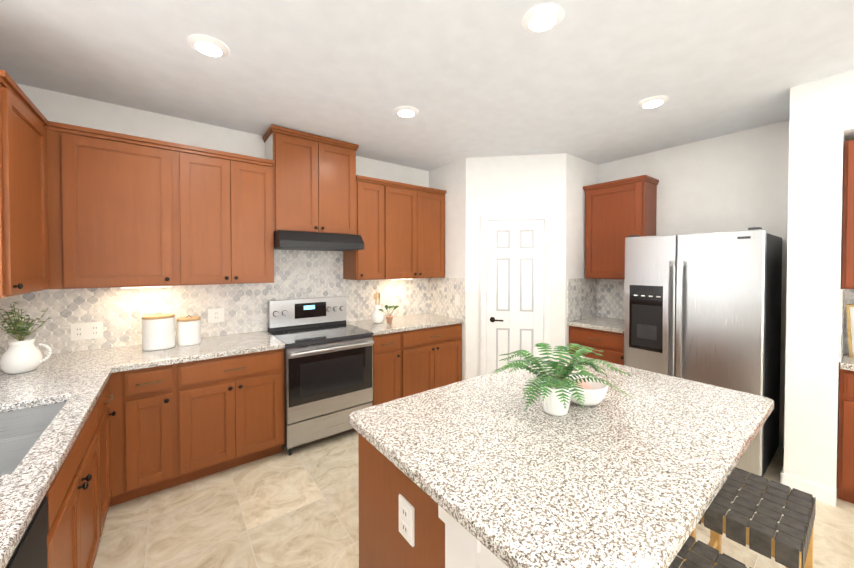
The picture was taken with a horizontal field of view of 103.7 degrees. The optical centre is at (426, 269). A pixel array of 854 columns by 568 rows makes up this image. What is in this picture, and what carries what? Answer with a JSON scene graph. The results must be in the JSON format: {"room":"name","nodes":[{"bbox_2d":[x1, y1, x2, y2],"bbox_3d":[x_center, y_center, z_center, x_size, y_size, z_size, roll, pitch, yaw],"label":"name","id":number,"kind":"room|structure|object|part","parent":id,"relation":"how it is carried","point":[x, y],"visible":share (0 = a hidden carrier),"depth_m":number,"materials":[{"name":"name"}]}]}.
{"room":"kitchen","nodes":[
{"label":"kitchen","id":0,"kind":"room"},
{"bbox_2d":[0,0,853,170],"bbox_3d":[1.428,-1.252,0.693,5.230,0.080,7.650,-1,1,-37],"label":"ceiling","id":1,"kind":"structure","parent":0,"point":[582,79],"depth_m":2.03,"materials":[{"name":"paint"}]},
{"bbox_2d":[187,34,228,56],"bbox_3d":[-1.199,-1.220,1.844,0.195,0.018,0.195,0,1,8],"label":"recessed light","id":2,"kind":"object","parent":1,"relation":"in","point":[207,45],"depth_m":1.82,"materials":[{"name":"white paint"}]},
{"bbox_2d":[394,106,418,116],"bbox_3d":[-0.164,-1.232,2.630,0.195,0.018,0.195,0,1,8],"label":"recessed light","id":3,"kind":"object","parent":1,"relation":"in","point":[403,111],"depth_m":2.60,"materials":[{"name":"white paint"}]},
{"bbox_2d":[522,3,563,32],"bbox_3d":[0.565,-1.217,1.639,0.195,0.018,0.195,0,1,8],"label":"recessed light","id":4,"kind":"object","parent":1,"relation":"in","point":[542,18],"depth_m":1.61,"materials":[{"name":"white paint"}]},
{"bbox_2d":[637,95,668,107],"bbox_3d":[1.663,-1.230,2.474,0.195,0.018,0.195,0,1,8],"label":"recessed light","id":5,"kind":"object","parent":1,"relation":"in","point":[654,101],"depth_m":2.45,"materials":[{"name":"white paint"}]},
{"bbox_2d":[16,70,853,500],"bbox_3d":[1.428,0.158,0.715,5.230,2.740,7.650,-1,1,-37],"label":"wall","id":6,"kind":"structure","parent":0,"point":[784,180],"depth_m":2.87,"materials":[{"name":"paint"}]},
{"bbox_2d":[0,70,48,297],"bbox_3d":[-2.264,-0.395,1.716,0.370,1.045,0.665,-1,1,-37],"label":"upper cabinet","id":7,"kind":"object","parent":6,"relation":"attached to","point":[23,225],"visible":1,"depth_m":1.74,"materials":[{"name":"brown wood"}]},
{"bbox_2d":[44,121,79,288],"bbox_3d":[-2.542,-0.388,2.153,0.456,1.017,0.339,-1,1,-37],"label":"upper cabinet","id":8,"kind":"object","parent":6,"relation":"attached to","point":[63,206],"depth_m":2.13,"materials":[{"name":"brown wood"}]},
{"bbox_2d":[76,129,179,287],"bbox_3d":[-2.177,-0.392,2.430,0.574,1.017,0.339,-1,1,-37],"label":"upper cabinet","id":9,"kind":"object","parent":6,"relation":"attached to","point":[124,210],"depth_m":2.31,"materials":[{"name":"brown wood"}]},
{"bbox_2d":[120,286,170,287],"bbox_3d":[-2.083,0.122,2.499,0.300,0.013,0.040,-1,1,-37],"label":"under-cabinet light fixture","id":10,"kind":"object","parent":9,"relation":"attached to","point":[170,286],"depth_m":2.48,"materials":[{"name":"white paint"}]},
{"bbox_2d":[0,249,427,356],"bbox_3d":[-1.386,0.274,3.250,3.553,1.229,0.009,-1,1,-37],"label":"tile backsplash","id":11,"kind":"structure","parent":6,"relation":"attached to","point":[119,312],"depth_m":2.88,"materials":[{"name":"white tile"}]},
{"bbox_2d":[71,322,102,340],"bbox_3d":[-2.458,0.441,2.429,0.165,0.120,0.007,-1,1,-37],"label":"electrical outlet plate","id":12,"kind":"object","parent":11,"relation":"attached to","point":[84,331],"visible":1,"depth_m":2.43,"materials":[{"name":"plastic"}]},
{"bbox_2d":[208,308,223,322],"bbox_3d":[-1.825,0.394,2.909,0.120,0.120,0.007,-1,1,-37],"label":"electrical outlet plate","id":13,"kind":"object","parent":11,"relation":"attached to","point":[215,315],"visible":1,"depth_m":2.91,"materials":[{"name":"plastic"}]},
{"bbox_2d":[176,145,275,284],"bbox_3d":[-1.680,-0.398,2.808,0.675,1.017,0.339,-1,1,-37],"label":"upper cabinet","id":14,"kind":"object","parent":6,"relation":"attached to","point":[228,201],"depth_m":2.66,"materials":[{"name":"brown wood"}]},
{"bbox_2d":[264,125,359,234],"bbox_3d":[-1.106,-0.777,3.238,0.767,0.872,0.339,-1,1,-37],"label":"upper cabinet","id":15,"kind":"object","parent":6,"relation":"attached to","point":[318,184],"depth_m":3.08,"materials":[{"name":"brown wood"}]},
{"bbox_2d":[274,230,363,250],"bbox_3d":[-1.050,-0.265,3.176,0.758,0.146,0.500,-1,1,-37],"label":"range hood","id":16,"kind":"object","parent":15,"relation":"attached to","point":[293,240],"visible":0.92,"depth_m":2.97,"materials":[{"name":"black metal"}]},
{"bbox_2d":[343,177,444,279],"bbox_3d":[-0.337,-0.414,3.829,1.166,1.017,0.339,-1,1,-37],"label":"upper cabinet","id":17,"kind":"object","parent":6,"relation":"attached to","point":[402,227],"depth_m":3.64,"materials":[{"name":"brown wood"}]},
{"bbox_2d":[428,278,465,319],"bbox_3d":[0.239,0.324,4.042,0.008,0.463,0.644,-1,1,-37],"label":"tile backsplash","id":18,"kind":"structure","parent":6,"relation":"attached to","point":[441,291],"depth_m":4.03,"materials":[{"name":"white tile"}]},
{"bbox_2d":[455,294,459,304],"bbox_3d":[0.350,0.344,3.883,0.008,0.120,0.075,-1,1,-37],"label":"switch plate","id":19,"kind":"object","parent":6,"relation":"attached to","point":[457,299],"visible":1,"depth_m":3.88,"materials":[{"name":"plastic"}]},
{"bbox_2d":[480,213,550,374],"bbox_3d":[0.966,0.434,3.700,0.546,2.095,0.551,-1,1,-37],"label":"door","id":20,"kind":"structure","parent":6,"relation":"attached to","point":[514,304],"depth_m":3.69,"materials":[{"name":"white paint"}]},
{"bbox_3d":[0.764,0.552,3.701,0.099,0.060,0.135,-1,1,-37],"label":"pantry door handle","id":21,"kind":"part","parent":20,"relation":"part of","materials":[{"name":"black metal"}]},
{"bbox_2d":[567,278,595,321],"bbox_3d":[1.791,0.327,3.854,0.654,0.463,0.008,-1,1,-37],"label":"tile backsplash","id":22,"kind":"structure","parent":6,"relation":"attached to","point":[581,292],"depth_m":3.82,"materials":[{"name":"white tile"}]},
{"bbox_2d":[596,279,624,318],"bbox_3d":[2.243,0.328,3.793,0.008,0.463,0.587,-1,1,-37],"label":"tile backsplash","id":23,"kind":"structure","parent":6,"relation":"attached to","point":[609,292],"depth_m":3.92,"materials":[{"name":"grey tile"}]},
{"bbox_2d":[583,175,658,279],"bbox_3d":[2.095,-0.426,3.675,0.370,1.045,0.640,-1,1,-37],"label":"upper cabinet","id":24,"kind":"object","parent":6,"relation":"attached to","point":[618,212],"visible":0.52,"depth_m":3.56,"materials":[{"name":"red wood"}]},
{"bbox_2d":[780,466,835,506],"bbox_3d":[3.058,1.465,1.546,1.453,0.100,6.768,-1,1,-37],"label":"baseboard","id":25,"kind":"structure","parent":6,"relation":"attached to","point":[823,494],"depth_m":2.21,"materials":[{"name":"white paint"}]},
{"bbox_2d":[839,288,847,361],"bbox_3d":[2.751,0.352,2.226,0.341,0.463,0.008,-1,1,-37],"label":"tile backsplash","id":26,"kind":"structure","parent":6,"relation":"attached to","point":[843,331],"depth_m":2.26,"materials":[{"name":"white tile"}]},
{"bbox_2d":[842,140,853,288],"bbox_3d":[3.198,-0.344,1.663,0.350,0.945,1.422,-1,1,-37],"label":"upper cabinet","id":27,"kind":"object","parent":6,"relation":"attached to","point":[848,244],"visible":1,"depth_m":2.12,"materials":[{"name":"red wood"}]},
{"bbox_2d":[848,289,853,353],"bbox_3d":[3.334,0.359,1.779,0.009,0.463,1.425,-1,1,-37],"label":"tile backsplash","id":28,"kind":"structure","parent":6,"relation":"attached to","point":[850,291],"depth_m":2.31,"materials":[{"name":"white tile"}]},
{"bbox_2d":[93,428,853,567],"bbox_3d":[1.428,1.578,0.737,5.230,0.100,7.650,-1,1,-37],"label":"floor","id":29,"kind":"structure","parent":0,"point":[298,507],"depth_m":2.01,"materials":[{"name":"tile"}]},
{"bbox_2d":[5,466,63,567],"bbox_3d":[-1.233,1.091,0.609,0.645,0.878,0.674,-1,1,-37],"label":"base cabinet","id":30,"kind":"object","parent":29,"relation":"on","point":[41,545],"depth_m":0.99,"materials":[{"name":"brown wood"}]},
{"bbox_2d":[0,446,103,567],"bbox_3d":[-1.665,1.221,1.176,0.639,0.600,0.900,-1,1,-37],"label":"base cabinet","id":31,"kind":"object","parent":29,"relation":"on","point":[64,529],"depth_m":1.41,"materials":[{"name":"brown wood"}]},
{"bbox_2d":[0,382,111,522],"bbox_3d":[-2.032,1.075,1.656,0.639,0.878,0.464,-1,1,-37],"label":"base cabinet","id":32,"kind":"object","parent":29,"relation":"on","point":[20,430],"depth_m":1.54,"materials":[{"name":"brown wood"}]},
{"bbox_2d":[0,346,127,567],"bbox_3d":[-1.338,0.627,0.754,0.660,0.040,4.048,-1,1,-37],"label":"countertop","id":33,"kind":"structure","parent":32,"relation":"on","point":[76,381],"depth_m":1.45,"materials":[{"name":"stone"}]},
{"bbox_2d":[0,302,51,373],"bbox_3d":[-2.349,0.385,1.932,0.260,0.406,0.320,-1,1,-37],"label":"pitcher","id":34,"kind":"object","parent":33,"relation":"on","point":[20,354],"visible":1,"depth_m":1.91,"materials":[{"name":"white ceramic"}]},
{"bbox_2d":[0,402,65,475],"bbox_3d":[-1.650,0.753,1.179,0.472,0.223,0.812,-1,1,-37],"label":"sink","id":35,"kind":"object","parent":33,"relation":"in","point":[20,430],"depth_m":1.51,"materials":[{"name":"metal"}]},
{"bbox_2d":[106,373,117,490],"bbox_3d":[-2.412,1.067,2.112,0.586,0.878,0.598,-1,1,-37],"label":"base cabinet","id":36,"kind":"object","parent":29,"relation":"on","point":[113,380],"depth_m":2.07,"materials":[{"name":"brown wood"}]},
{"bbox_2d":[118,349,284,503],"bbox_3d":[-1.701,1.059,2.626,0.962,0.878,0.639,-1,1,-37],"label":"base cabinet","id":37,"kind":"object","parent":29,"relation":"on","point":[172,425],"depth_m":2.32,"materials":[{"name":"brown wood"}]},
{"bbox_2d":[120,331,284,371],"bbox_3d":[-1.706,0.599,2.602,0.991,0.040,0.660,-1,1,-37],"label":"countertop","id":38,"kind":"structure","parent":37,"relation":"on","point":[134,358],"depth_m":2.45,"materials":[{"name":"stone"}]},
{"bbox_2d":[141,313,174,350],"bbox_3d":[-1.998,0.448,2.500,0.194,0.263,0.194,-1,1,-37],"label":"canister","id":39,"kind":"object","parent":38,"relation":"on","point":[158,331],"visible":1,"depth_m":2.43,"materials":[{"name":"white ceramic"}]},
{"bbox_2d":[177,315,200,345],"bbox_3d":[-1.863,0.466,2.628,0.154,0.223,0.154,-1,1,-37],"label":"canister","id":40,"kind":"object","parent":38,"relation":"on","point":[188,330],"visible":1,"depth_m":2.57,"materials":[{"name":"white ceramic"}]},
{"bbox_2d":[268,296,373,455],"bbox_3d":[-0.976,0.888,3.096,0.764,1.205,0.708,-1,1,-37],"label":"range","id":41,"kind":"object","parent":29,"relation":"on","point":[328,369],"visible":0.96,"depth_m":2.90,"materials":[{"name":"grey metal"}]},
{"bbox_2d":[372,323,461,405],"bbox_3d":[-0.246,1.042,3.732,1.166,0.878,0.639,-1,1,-37],"label":"base cabinet","id":42,"kind":"object","parent":29,"relation":"on","point":[405,363],"depth_m":3.43,"materials":[{"name":"brown wood"}]},
{"bbox_2d":[346,313,463,335],"bbox_3d":[-0.241,0.581,3.719,1.166,0.040,0.653,-1,1,-37],"label":"countertop","id":43,"kind":"structure","parent":42,"relation":"on","point":[425,320],"depth_m":3.59,"materials":[{"name":"stone"}]},
{"bbox_2d":[371,292,383,323],"bbox_3d":[-0.525,0.397,3.561,0.136,0.332,0.136,-1,1,-37],"label":"vase","id":44,"kind":"object","parent":43,"relation":"on","point":[377,316],"visible":0.98,"depth_m":3.53,"materials":[{"name":"white ceramic"}]},
{"bbox_2d":[378,305,398,322],"bbox_3d":[-0.393,0.465,3.574,0.271,0.196,0.194,-1,1,-37],"label":"plant pot","id":45,"kind":"object","parent":43,"relation":"on","point":[389,318],"visible":1,"depth_m":3.54,"materials":[{"name":"ceramic"}]},
{"bbox_2d":[358,436,500,567],"bbox_3d":[0.595,1.072,1.494,1.574,0.888,0.956,-1,1,-37],"label":"kitchen island","id":46,"kind":"object","parent":29,"relation":"on","point":[399,528],"depth_m":1.10,"materials":[{"name":"brown wood"}]},
{"bbox_2d":[399,494,413,546],"bbox_3d":[-0.067,0.797,1.071,0.010,0.120,0.080,-1,1,-37],"label":"outlet plate","id":47,"kind":"object","parent":46,"relation":"attached to","point":[406,505],"depth_m":1.06,"materials":[{"name":"plastic"}]},
{"bbox_2d":[349,352,773,567],"bbox_3d":[0.624,0.604,1.449,1.610,0.040,1.040,-1,1,-37],"label":"island countertop","id":48,"kind":"structure","parent":46,"relation":"on","point":[621,481],"depth_m":1.06,"materials":[{"name":"white stone"}]},
{"bbox_2d":[492,343,634,415],"bbox_3d":[0.533,0.456,1.392,0.580,0.257,0.579,-1,1,-37],"label":"potted plant","id":49,"kind":"object","parent":48,"relation":"on","point":[555,389],"visible":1,"depth_m":1.34,"materials":[{"name":"green plant"}]},
{"bbox_2d":[562,375,607,405],"bbox_3d":[0.689,0.536,1.478,0.190,0.095,0.190,-1,1,-37],"label":"bowl","id":50,"kind":"object","parent":48,"relation":"on","point":[594,393],"visible":0.69,"depth_m":1.41,"materials":[{"name":"white ceramic"}]},
{"bbox_2d":[569,325,623,364],"bbox_3d":[1.968,1.044,3.615,0.674,0.878,0.613,-1,1,-37],"label":"base cabinet","id":51,"kind":"object","parent":29,"relation":"on","point":[610,344],"visible":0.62,"depth_m":3.40,"materials":[{"name":"red wood"}]},
{"bbox_2d":[568,316,623,333],"bbox_3d":[1.976,0.583,3.613,0.653,0.040,0.616,-1,1,-37],"label":"countertop","id":52,"kind":"structure","parent":51,"relation":"on","point":[597,322],"depth_m":3.54,"materials":[{"name":"stone"}]},
{"bbox_2d":[669,536,750,567],"bbox_3d":[0.742,1.209,0.964,0.428,0.631,0.318,-1,1,-37],"label":"stool","id":53,"kind":"object","parent":29,"relation":"on","point":[697,554],"visible":0.27,"depth_m":1.04,"materials":[{"name":"black leather"}]},
{"bbox_2d":[682,467,815,567],"bbox_3d":[1.262,1.203,1.321,0.428,0.631,0.318,-1,1,-37],"label":"stool","id":54,"kind":"object","parent":29,"relation":"on","point":[789,544],"visible":0.83,"depth_m":1.23,"materials":[{"name":"black leather"}]},
{"bbox_2d":[748,233,781,476],"bbox_3d":[2.405,0.601,2.952,0.715,1.745,0.898,-1,1,-37],"label":"refrigerator","id":55,"kind":"object","parent":29,"relation":"on","point":[773,327],"visible":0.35,"depth_m":2.58,"materials":[{"name":"grey metal"}]},
{"bbox_2d":[624,227,766,475],"bbox_3d":[2.070,0.568,2.696,0.177,1.748,0.906,-1,1,-37],"label":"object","id":56,"kind":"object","parent":55,"relation":"attached to","point":[694,306],"depth_m":2.60,"materials":[{"name":"metal"}]},
{"bbox_2d":[837,369,853,503],"bbox_3d":[3.179,1.074,1.670,0.398,0.878,1.422,-1,1,-37],"label":"base cabinet","id":57,"kind":"object","parent":29,"relation":"on","point":[845,485],"visible":0.9,"depth_m":2.11,"materials":[{"name":"red wood"}]},
{"bbox_2d":[840,354,853,370],"bbox_3d":[3.188,0.613,1.670,0.376,0.040,1.422,-1,1,-37],"label":"countertop","id":58,"kind":"structure","parent":57,"relation":"on","point":[847,363],"depth_m":2.12,"materials":[{"name":"stone"}]},
{"bbox_2d":[846,304,853,357],"bbox_3d":[2.869,0.405,2.105,0.100,0.360,0.290,0,1,-23],"label":"picture frame","id":59,"kind":"object","parent":58,"relation":"on","point":[850,316],"visible":1,"depth_m":2.22,"materials":[{"name":"gold metal"}]}
]}

